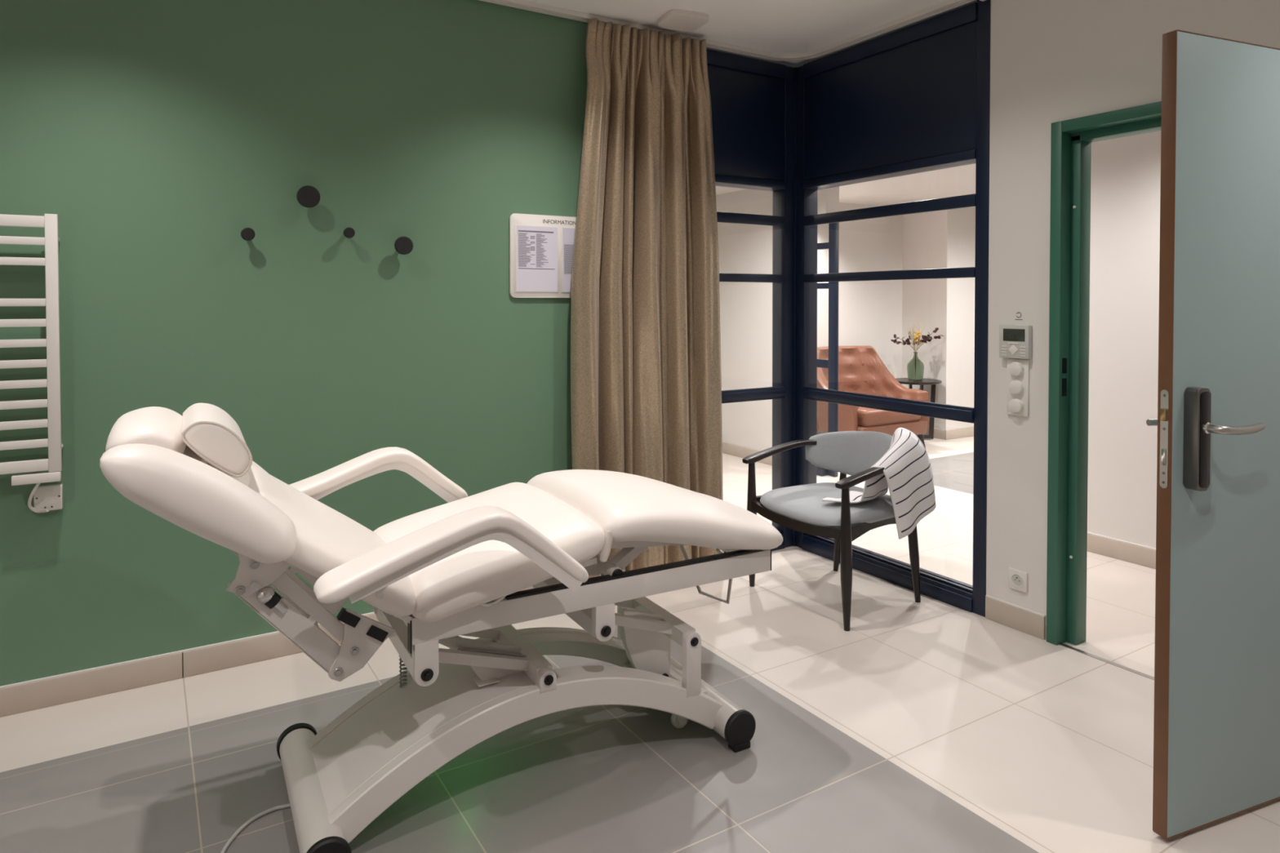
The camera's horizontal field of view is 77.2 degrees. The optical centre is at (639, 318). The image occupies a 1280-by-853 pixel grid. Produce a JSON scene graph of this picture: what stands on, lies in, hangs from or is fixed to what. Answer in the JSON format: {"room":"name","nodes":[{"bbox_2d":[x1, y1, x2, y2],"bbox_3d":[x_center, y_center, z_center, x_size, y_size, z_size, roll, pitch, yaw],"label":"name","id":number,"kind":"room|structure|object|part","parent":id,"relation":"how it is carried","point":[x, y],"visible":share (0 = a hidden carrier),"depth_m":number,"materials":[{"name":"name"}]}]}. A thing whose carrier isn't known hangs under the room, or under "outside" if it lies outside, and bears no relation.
{"room":"examination room","nodes":[
{"label":"examination room","id":0,"kind":"room"},
{"bbox_2d":[0,0,587,686],"bbox_3d":[-1.665,-0.040,2.929,3.350,2.663,0.120,-1,1,-32],"label":"wall","id":1,"kind":"structure","parent":0,"point":[155,133],"depth_m":3.00,"materials":[{"name":"green paint"}]},
{"bbox_2d":[0,213,63,512],"bbox_3d":[-2.132,0.153,2.515,0.515,0.982,0.096,-1,1,-32],"label":"towel radiator","id":2,"kind":"object","parent":1,"relation":"attached to","point":[53,464],"visible":1,"depth_m":2.58,"materials":[{"name":"white metal"}]},
{"bbox_2d":[33,484,62,511],"bbox_3d":[-1.966,0.595,2.667,0.076,0.080,0.030,-1,1,-32],"label":"junction box","id":3,"kind":"object","parent":1,"relation":"attached to","point":[50,497],"visible":0.92,"depth_m":2.66,"materials":[{"name":"white plastic"}]},
{"bbox_2d":[240,227,255,240],"bbox_3d":[-1.446,-0.311,2.953,0.047,0.047,0.061,-1,1,-32],"label":"wall hook","id":4,"kind":"object","parent":1,"relation":"attached to","point":[246,233],"visible":1,"depth_m":2.93,"materials":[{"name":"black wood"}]},
{"bbox_2d":[0,586,533,717],"bbox_3d":[-1.586,1.245,2.926,3.250,0.092,0.012,-1,1,-32],"label":"baseboard","id":5,"kind":"structure","parent":1,"relation":"attached to","point":[35,695],"depth_m":2.82,"materials":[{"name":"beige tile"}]},
{"bbox_2d":[296,185,319,207],"bbox_3d":[-1.268,-0.464,3.060,0.083,0.083,0.061,-1,1,-32],"label":"wall hook","id":6,"kind":"object","parent":1,"relation":"attached to","point":[308,196],"visible":1,"depth_m":3.03,"materials":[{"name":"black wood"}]},
{"bbox_2d":[343,227,355,238],"bbox_3d":[-1.143,-0.336,3.140,0.041,0.041,0.061,-1,1,-32],"label":"wall hook","id":7,"kind":"object","parent":1,"relation":"attached to","point":[348,233],"visible":1,"depth_m":3.11,"materials":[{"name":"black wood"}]},
{"bbox_2d":[394,236,413,254],"bbox_3d":[-0.964,-0.296,3.251,0.073,0.073,0.061,-1,1,-32],"label":"wall hook","id":8,"kind":"object","parent":1,"relation":"attached to","point":[402,245],"visible":1,"depth_m":3.23,"materials":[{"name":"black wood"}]},
{"bbox_2d":[509,213,576,297],"bbox_3d":[-0.369,-0.282,3.645,0.475,0.371,0.017,-1,1,-32],"label":"information board","id":9,"kind":"object","parent":1,"relation":"attached to","point":[541,246],"visible":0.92,"depth_m":3.59,"materials":[{"name":"white plastic"}]},
{"bbox_2d":[706,48,786,552],"bbox_3d":[0.267,-0.066,4.103,1.172,2.661,0.116,-1,1,-32],"label":"window","id":10,"kind":"structure","parent":1,"relation":"in","point":[747,94],"depth_m":4.22,"materials":[{"name":"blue metal"}]},
{"bbox_3d":[0.315,-1.016,4.062,1.103,0.543,0.003,-1,1,-32],"label":"panel","id":11,"kind":"part","parent":10,"relation":"part of","materials":[{"name":"blue metal"}]},
{"bbox_2d":[0,435,1279,852],"bbox_3d":[1.171,1.318,3.935,9.200,0.100,8.000,-1,1,-32],"label":"floor","id":12,"kind":"structure","parent":0,"point":[931,725],"depth_m":2.40,"materials":[{"name":"tile"}]},
{"bbox_2d":[99,403,782,852],"bbox_3d":[-0.542,0.761,2.215,2.046,1.085,1.029,-1,1,-29],"label":"bed","id":13,"kind":"object","parent":12,"relation":"on","point":[433,576],"visible":1,"depth_m":2.11,"materials":[{"name":"white leather"}]},
{"bbox_2d":[105,406,186,453],"bbox_3d":[-1.193,0.277,1.956,0.163,0.109,0.430,-1,1,-29],"label":"cushion","id":14,"kind":"object","parent":13,"relation":"on","point":[159,426],"depth_m":1.81,"materials":[{"name":"white leather"}]},
{"bbox_2d":[182,403,249,475],"bbox_3d":[-1.045,0.289,1.972,0.138,0.130,0.407,-1,1,-29],"label":"pillow","id":15,"kind":"object","parent":13,"relation":"on","point":[211,437],"depth_m":1.81,"materials":[{"name":"white leather"}]},
{"bbox_2d":[182,444,249,486],"bbox_3d":[-1.100,0.399,2.017,0.375,0.295,0.400,-1,1,-29],"label":"cushion","id":16,"kind":"object","parent":13,"relation":"on","point":[245,479],"depth_m":1.91,"materials":[{"name":"white leather"}]},
{"bbox_2d":[249,581,258,590],"bbox_3d":[-0.876,0.605,1.824,0.018,0.018,0.012,-1,1,-29],"label":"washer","id":17,"kind":"object","parent":13,"relation":"in","point":[254,585],"depth_m":1.82,"materials":[{"name":"silver metal"}]},
{"bbox_3d":[-0.976,1.307,1.860,0.267,0.009,1.228,1,1,26],"label":"power cord","id":18,"kind":"part","parent":13,"relation":"part of","materials":[{"name":"grey plastic"}]},
{"bbox_3d":[-0.868,0.572,1.839,0.145,0.118,0.012,-1,1,-29],"label":"hinge plate","id":19,"kind":"part","parent":13,"relation":"part of","materials":[{"name":"white metal"}]},
{"bbox_3d":[-1.023,0.714,2.240,0.255,0.282,0.035,-1,1,-29],"label":"recliner arm","id":20,"kind":"part","parent":13,"relation":"part of","materials":[{"name":"white metal"}]},
{"bbox_3d":[-0.827,0.721,1.892,0.255,0.282,0.035,-1,1,-29],"label":"recliner arm","id":21,"kind":"part","parent":13,"relation":"part of","materials":[{"name":"white metal"}]},
{"bbox_3d":[-0.869,0.777,2.303,0.154,0.172,0.012,-1,1,-29],"label":"yoke plate","id":22,"kind":"part","parent":13,"relation":"part of","materials":[{"name":"white metal"}]},
{"bbox_2d":[248,464,416,616],"bbox_3d":[-0.846,0.560,2.094,0.413,0.335,0.630,-1,1,-29],"label":"cushion","id":23,"kind":"object","parent":13,"relation":"on","point":[324,539],"depth_m":1.88,"materials":[{"name":"white leather"}]},
{"bbox_3d":[-0.673,0.784,1.954,0.154,0.172,0.012,-1,1,-29],"label":"yoke plate","id":24,"kind":"part","parent":13,"relation":"part of","materials":[{"name":"white metal"}]},
{"bbox_3d":[-0.840,0.515,2.561,0.583,0.195,0.129,-1,1,-29],"label":"armrest","id":25,"kind":"part","parent":13,"relation":"part of","materials":[{"name":"white leather"}]},
{"bbox_3d":[-0.823,0.543,2.571,0.521,0.194,0.080,-1,1,-29],"label":"arm rail","id":26,"kind":"part","parent":13,"relation":"part of","materials":[{"name":"white leather"}]},
{"bbox_3d":[-0.590,0.644,1.860,0.052,0.150,0.159,0,1,-9],"label":"arm mount","id":27,"kind":"part","parent":13,"relation":"part of","materials":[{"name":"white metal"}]},
{"bbox_3d":[-0.417,0.556,1.870,0.635,0.210,0.129,-1,1,-29],"label":"armrest","id":28,"kind":"part","parent":13,"relation":"part of","materials":[{"name":"white plastic"}]},
{"bbox_3d":[-0.402,0.579,1.879,0.556,0.194,0.080,-1,1,-29],"label":"arm rail","id":29,"kind":"part","parent":13,"relation":"part of","materials":[{"name":"white metal"}]},
{"bbox_2d":[373,482,604,622],"bbox_3d":[-0.462,0.644,2.311,0.532,0.232,0.650,-1,1,-29],"label":"seat cushion","id":30,"kind":"object","parent":13,"relation":"on","point":[483,581],"depth_m":2.11,"materials":[{"name":"white leather"}]},
{"bbox_3d":[-0.375,0.719,2.051,0.070,0.026,0.014,-1,1,-29],"label":"release lever","id":31,"kind":"part","parent":13,"relation":"part of","materials":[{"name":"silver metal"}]},
{"bbox_3d":[-0.082,0.759,2.244,1.107,0.066,0.030,-1,1,-29],"label":"frame rail","id":32,"kind":"part","parent":13,"relation":"part of","materials":[{"name":"white metal"}]},
{"bbox_2d":[526,469,782,550],"bbox_3d":[0.040,0.618,2.593,0.656,0.247,0.650,-1,1,-29],"label":"cushion","id":33,"kind":"object","parent":13,"relation":"on","point":[629,512],"depth_m":2.35,"materials":[{"name":"white leather"}]},
{"bbox_3d":[0.077,1.181,2.626,0.140,0.020,0.300,-1,1,-29],"label":"castor plate","id":34,"kind":"part","parent":13,"relation":"part of","materials":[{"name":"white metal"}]},
{"bbox_2d":[772,65,817,548],"bbox_3d":[0.855,-0.059,4.436,0.178,2.633,0.169,-1,1,-32],"label":"window frame","id":35,"kind":"structure","parent":12,"relation":"on","point":[794,245],"depth_m":4.39,"materials":[{"name":"blue metal"}]},
{"bbox_2d":[742,431,920,631],"bbox_3d":[0.905,0.909,3.685,0.597,0.731,0.657,-1,1,-32],"label":"armchair","id":36,"kind":"object","parent":12,"relation":"on","point":[801,508],"visible":0.81,"depth_m":3.63,"materials":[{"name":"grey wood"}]},
{"bbox_3d":[0.531,0.975,3.806,0.049,0.592,0.048,-1,1,-32],"label":"leg","id":37,"kind":"part","parent":36,"relation":"part of","materials":[{"name":"brown wood"}]},
{"bbox_3d":[0.743,0.877,3.893,0.474,0.068,0.031,-1,1,-23],"label":"rail","id":38,"kind":"part","parent":36,"relation":"part of","materials":[{"name":"brown wood"}]},
{"bbox_3d":[0.678,0.639,3.889,0.433,0.079,0.064,-1,1,-29],"label":"armrest","id":39,"kind":"part","parent":36,"relation":"part of","materials":[{"name":"brown wood"}]},
{"bbox_3d":[0.677,0.893,3.544,0.040,0.063,0.587,-1,1,-32],"label":"rail","id":40,"kind":"part","parent":36,"relation":"part of","materials":[{"name":"brown wood"}]},
{"bbox_3d":[0.903,0.850,3.683,0.564,0.081,0.585,-1,1,-32],"label":"seat","id":41,"kind":"part","parent":36,"relation":"part of","materials":[{"name":"grey fabric"}]},
{"bbox_3d":[0.999,0.986,4.006,0.042,0.562,0.081,-1,1,-32],"label":"leg","id":42,"kind":"part","parent":36,"relation":"part of","materials":[{"name":"brown wood"}]},
{"bbox_3d":[0.847,0.985,3.295,0.049,0.592,0.048,-1,1,-32],"label":"leg","id":43,"kind":"part","parent":36,"relation":"part of","materials":[{"name":"brown wood"}]},
{"bbox_3d":[1.068,0.662,3.781,0.212,0.242,0.624,-1,1,-32],"label":"backrest","id":44,"kind":"part","parent":36,"relation":"part of","materials":[{"name":"grey fabric"}]},
{"bbox_3d":[0.991,0.650,3.384,0.433,0.079,0.064,-1,1,-34],"label":"armrest","id":45,"kind":"part","parent":36,"relation":"part of","materials":[{"name":"brown wood"}]},
{"bbox_3d":[1.019,0.885,3.447,0.474,0.068,0.031,-1,2,-40],"label":"rail","id":46,"kind":"part","parent":36,"relation":"part of","materials":[{"name":"brown wood"}]},
{"bbox_2d":[822,427,936,539],"bbox_3d":[1.069,0.715,3.556,0.482,0.430,0.334,-1,1,-32],"label":"towel","id":47,"kind":"object","parent":36,"relation":"on","point":[908,473],"visible":0.94,"depth_m":3.45,"materials":[{"name":"white fabric"}]},
{"bbox_3d":[1.235,0.994,3.631,0.043,0.562,0.081,-1,1,-32],"label":"leg","id":48,"kind":"part","parent":36,"relation":"part of","materials":[{"name":"brown wood"}]},
{"bbox_2d":[817,345,928,448],"bbox_3d":[2.017,0.733,7.346,0.970,0.933,0.829,-1,1,-32],"label":"leather armchair","id":49,"kind":"object","parent":12,"relation":"on","point":[861,370],"visible":0.65,"depth_m":7.36,"materials":[{"name":"brown leather"}]},
{"bbox_2d":[857,406,920,427],"bbox_3d":[2.067,0.848,7.267,0.720,0.160,0.620,-1,1,-32],"label":"seat cushion","id":50,"kind":"object","parent":49,"relation":"on","point":[867,417],"depth_m":6.94,"materials":[{"name":"brown leather"}]},
{"bbox_3d":[2.539,1.096,7.243,0.088,0.209,0.047,0,1,8],"label":"leg","id":51,"kind":"part","parent":49,"relation":"part of","materials":[{"name":"brown wood"}]},
{"bbox_2d":[895,377,942,439],"bbox_3d":[2.697,0.885,7.846,0.476,0.577,0.476,-1,1,-32],"label":"side table","id":52,"kind":"object","parent":12,"relation":"on","point":[932,382],"visible":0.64,"depth_m":7.83,"materials":[{"name":"brown wood"}]},
{"bbox_2d":[906,351,924,380],"bbox_3d":[2.685,0.458,7.818,0.162,0.275,0.162,-1,1,-32],"label":"bottle vase","id":53,"kind":"object","parent":52,"relation":"on","point":[915,366],"visible":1,"depth_m":7.76,"materials":[{"name":"green glass"}]},
{"bbox_2d":[890,321,943,351],"bbox_3d":[2.697,0.293,7.804,0.508,0.530,0.125,0,1,-4],"label":"dried flowers","id":54,"kind":"object","parent":53,"relation":"in","point":[916,337],"visible":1,"depth_m":7.81,"materials":[{"name":"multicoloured plant"}]},
{"bbox_3d":[2.857,0.896,7.843,0.060,0.554,0.022,0,1,1],"label":"leg","id":55,"kind":"part","parent":52,"relation":"part of","materials":[{"name":"brown wood"}]},
{"bbox_2d":[526,0,947,63],"bbox_3d":[0.110,-1.389,1.236,4.620,0.100,4.620,-1,1,-32],"label":"ceiling","id":56,"kind":"structure","parent":0,"point":[773,26],"depth_m":3.67,"materials":[{"name":"paint"}]},
{"bbox_2d":[657,8,708,31],"bbox_3d":[0.198,-1.379,3.708,0.200,0.022,0.200,-1,1,-24],"label":"ceiling vent","id":57,"kind":"object","parent":56,"relation":"in","point":[681,20],"visible":1,"depth_m":3.68,"materials":[{"name":"white plastic"}]},
{"bbox_2d":[480,0,985,61],"bbox_3d":[-0.705,-1.346,2.719,4.392,0.044,1.187,-1,1,-32],"label":"track","id":58,"kind":"object","parent":56,"relation":"attached to","point":[945,6],"visible":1,"depth_m":3.77,"materials":[{"name":"white plastic"}]},
{"bbox_2d":[570,17,724,577],"bbox_3d":[0.054,-0.059,3.786,0.846,2.617,0.178,-1,1,-32],"label":"curtain","id":59,"kind":"object","parent":58,"relation":"hanging from","point":[646,375],"visible":0.87,"depth_m":3.74,"materials":[{"name":"beige fabric"}]},
{"bbox_2d":[715,188,773,465],"bbox_3d":[0.797,0.040,7.218,0.153,2.320,1.780,-1,1,-32],"label":"wall","id":60,"kind":"structure","parent":0,"point":[745,308],"depth_m":6.91,"materials":[{"name":"white paint"}]},
{"bbox_2d":[817,186,839,214],"bbox_3d":[1.370,-0.939,6.282,0.140,0.325,0.380,-1,1,-32],"label":"lintel","id":61,"kind":"object","parent":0,"point":[828,198],"visible":0.14,"depth_m":6.12,"materials":[{"name":"white paint"}]},
{"bbox_2d":[816,222,839,477],"bbox_3d":[1.388,0.220,6.317,0.100,1.995,0.380,-1,1,-32],"label":"window","id":62,"kind":"structure","parent":61,"relation":"attached to","point":[833,245],"depth_m":6.19,"materials":[{"name":"blue metal"}]},
{"bbox_2d":[715,163,975,205],"bbox_3d":[1.169,-1.102,3.885,9.200,0.100,8.000,-1,1,-32],"label":"ceiling","id":63,"kind":"structure","parent":0,"point":[959,180],"depth_m":6.83,"materials":[{"name":"white paint"}]},
{"bbox_2d":[817,202,902,433],"bbox_3d":[1.779,0.027,7.790,2.120,2.320,0.120,-1,1,-32],"label":"wall","id":64,"kind":"structure","parent":0,"point":[870,312],"depth_m":8.02,"materials":[{"name":"white paint"}]},
{"bbox_2d":[902,206,975,430],"bbox_3d":[3.239,0.013,8.376,0.980,2.320,0.660,-1,1,-32],"label":"wall","id":65,"kind":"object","parent":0,"point":[944,238],"visible":0.36,"depth_m":7.98,"materials":[{"name":"white paint"}]},
{"bbox_2d":[922,426,973,439],"bbox_3d":[3.231,1.127,8.307,0.893,0.095,0.540,-1,1,-32],"label":"baseboard","id":66,"kind":"object","parent":65,"relation":"attached to","point":[963,432],"visible":0.45,"depth_m":7.94,"materials":[{"name":"beige tile"}]},
{"bbox_2d":[1087,130,1160,548],"bbox_3d":[3.335,0.125,2.986,0.130,2.320,3.950,-1,1,-32],"label":"wall","id":67,"kind":"structure","parent":0,"point":[1126,171],"depth_m":4.18,"materials":[{"name":"white paint"}]},
{"bbox_2d":[1087,532,1155,568],"bbox_3d":[3.249,1.237,3.014,0.013,0.095,3.850,-1,1,-32],"label":"baseboard","id":68,"kind":"structure","parent":67,"relation":"attached to","point":[1135,554],"depth_m":4.19,"materials":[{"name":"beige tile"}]},
{"bbox_2d":[986,0,1279,639],"bbox_3d":[2.428,-0.025,1.988,0.120,2.663,3.412,-1,1,-32],"label":"wall","id":69,"kind":"structure","parent":0,"point":[1051,61],"depth_m":3.23,"materials":[{"name":"white paint"}]},
{"bbox_2d":[801,0,991,617],"bbox_3d":[1.220,-0.063,3.905,0.116,2.661,1.118,-1,1,-32],"label":"window","id":70,"kind":"structure","parent":69,"relation":"in","point":[915,98],"depth_m":3.71,"materials":[{"name":"blue metal"}]},
{"bbox_3d":[1.167,-1.013,3.887,0.003,0.543,1.051,-1,1,-32],"label":"panel","id":71,"kind":"part","parent":70,"relation":"part of","materials":[{"name":"blue metal"}]},
{"bbox_2d":[985,595,1045,639],"bbox_3d":[1.547,1.234,3.315,0.012,0.092,0.263,-1,1,-32],"label":"baseboard","id":72,"kind":"structure","parent":69,"relation":"attached to","point":[1022,620],"depth_m":3.30,"materials":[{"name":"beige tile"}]},
{"bbox_2d":[999,324,1031,359],"bbox_3d":[1.538,0.093,3.288,0.029,0.137,0.132,-1,1,-32],"label":"thermostat","id":73,"kind":"object","parent":69,"relation":"attached to","point":[1015,340],"visible":1,"depth_m":3.27,"materials":[{"name":"grey plastic"}]},
{"bbox_2d":[1006,358,1029,417],"bbox_3d":[1.542,0.280,3.285,0.028,0.232,0.094,-1,1,-32],"label":"plate","id":74,"kind":"object","parent":69,"relation":"attached to","point":[1018,370],"visible":1,"depth_m":3.27,"materials":[{"name":"white plastic"}]},
{"bbox_3d":[1.539,0.356,3.284,0.019,0.060,0.060,-1,1,-32],"label":"knob","id":75,"kind":"part","parent":74,"relation":"part of","materials":[{"name":"white plastic"}]},
{"bbox_3d":[1.539,0.281,3.283,0.019,0.060,0.060,-1,1,-32],"label":"knob","id":76,"kind":"part","parent":74,"relation":"part of","materials":[{"name":"white plastic"}]},
{"bbox_3d":[1.538,0.204,3.281,0.019,0.060,0.060,-1,1,-32],"label":"knob","id":77,"kind":"part","parent":74,"relation":"part of","materials":[{"name":"white plastic"}]},
{"bbox_2d":[1008,567,1027,592],"bbox_3d":[1.552,1.074,3.298,0.017,0.082,0.082,-1,1,-32],"label":"wall socket","id":78,"kind":"object","parent":69,"relation":"attached to","point":[1017,580],"visible":1,"depth_m":3.29,"materials":[{"name":"white plastic"}]},
{"bbox_2d":[1046,101,1161,645],"bbox_3d":[1.956,0.265,2.740,0.138,2.052,1.088,-1,1,-32],"label":"door","id":79,"kind":"structure","parent":69,"relation":"in","point":[1071,140],"depth_m":3.14,"materials":[{"name":"green paint"}]},
{"bbox_3d":[1.663,0.228,3.144,0.030,0.150,0.002,-1,1,-32],"label":"strike plate","id":80,"kind":"part","parent":79,"relation":"part of","materials":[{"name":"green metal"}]},
{"bbox_2d":[1146,29,1279,839],"bbox_3d":[1.732,0.292,2.138,0.930,2.001,0.171,-1,1,-22],"label":"door leaf","id":81,"kind":"structure","parent":79,"relation":"attached to","point":[1216,722],"depth_m":2.04,"materials":[{"name":"paint"}]},
{"bbox_3d":[1.322,0.265,2.039,0.048,0.019,0.040,0,1,-11],"label":"lever","id":82,"kind":"part","parent":81,"relation":"part of","materials":[{"name":"metal"}]},
{"bbox_3d":[1.300,0.298,1.988,0.002,0.245,0.020,-1,1,-22],"label":"lock plate","id":83,"kind":"part","parent":81,"relation":"part of","materials":[{"name":"silver metal"}]},
{"bbox_3d":[1.459,0.268,1.963,0.164,0.025,0.051,-1,1,-22],"label":"lever","id":84,"kind":"part","parent":81,"relation":"part of","materials":[{"name":"metal"}]},
{"bbox_2d":[1058,643,1154,679],"bbox_3d":[1.919,1.290,2.741,0.020,0.002,0.995,-1,1,-32],"label":"trim","id":85,"kind":"structure","parent":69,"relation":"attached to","point":[1060,644],"depth_m":3.00,"materials":[{"name":"metal"}]}
]}

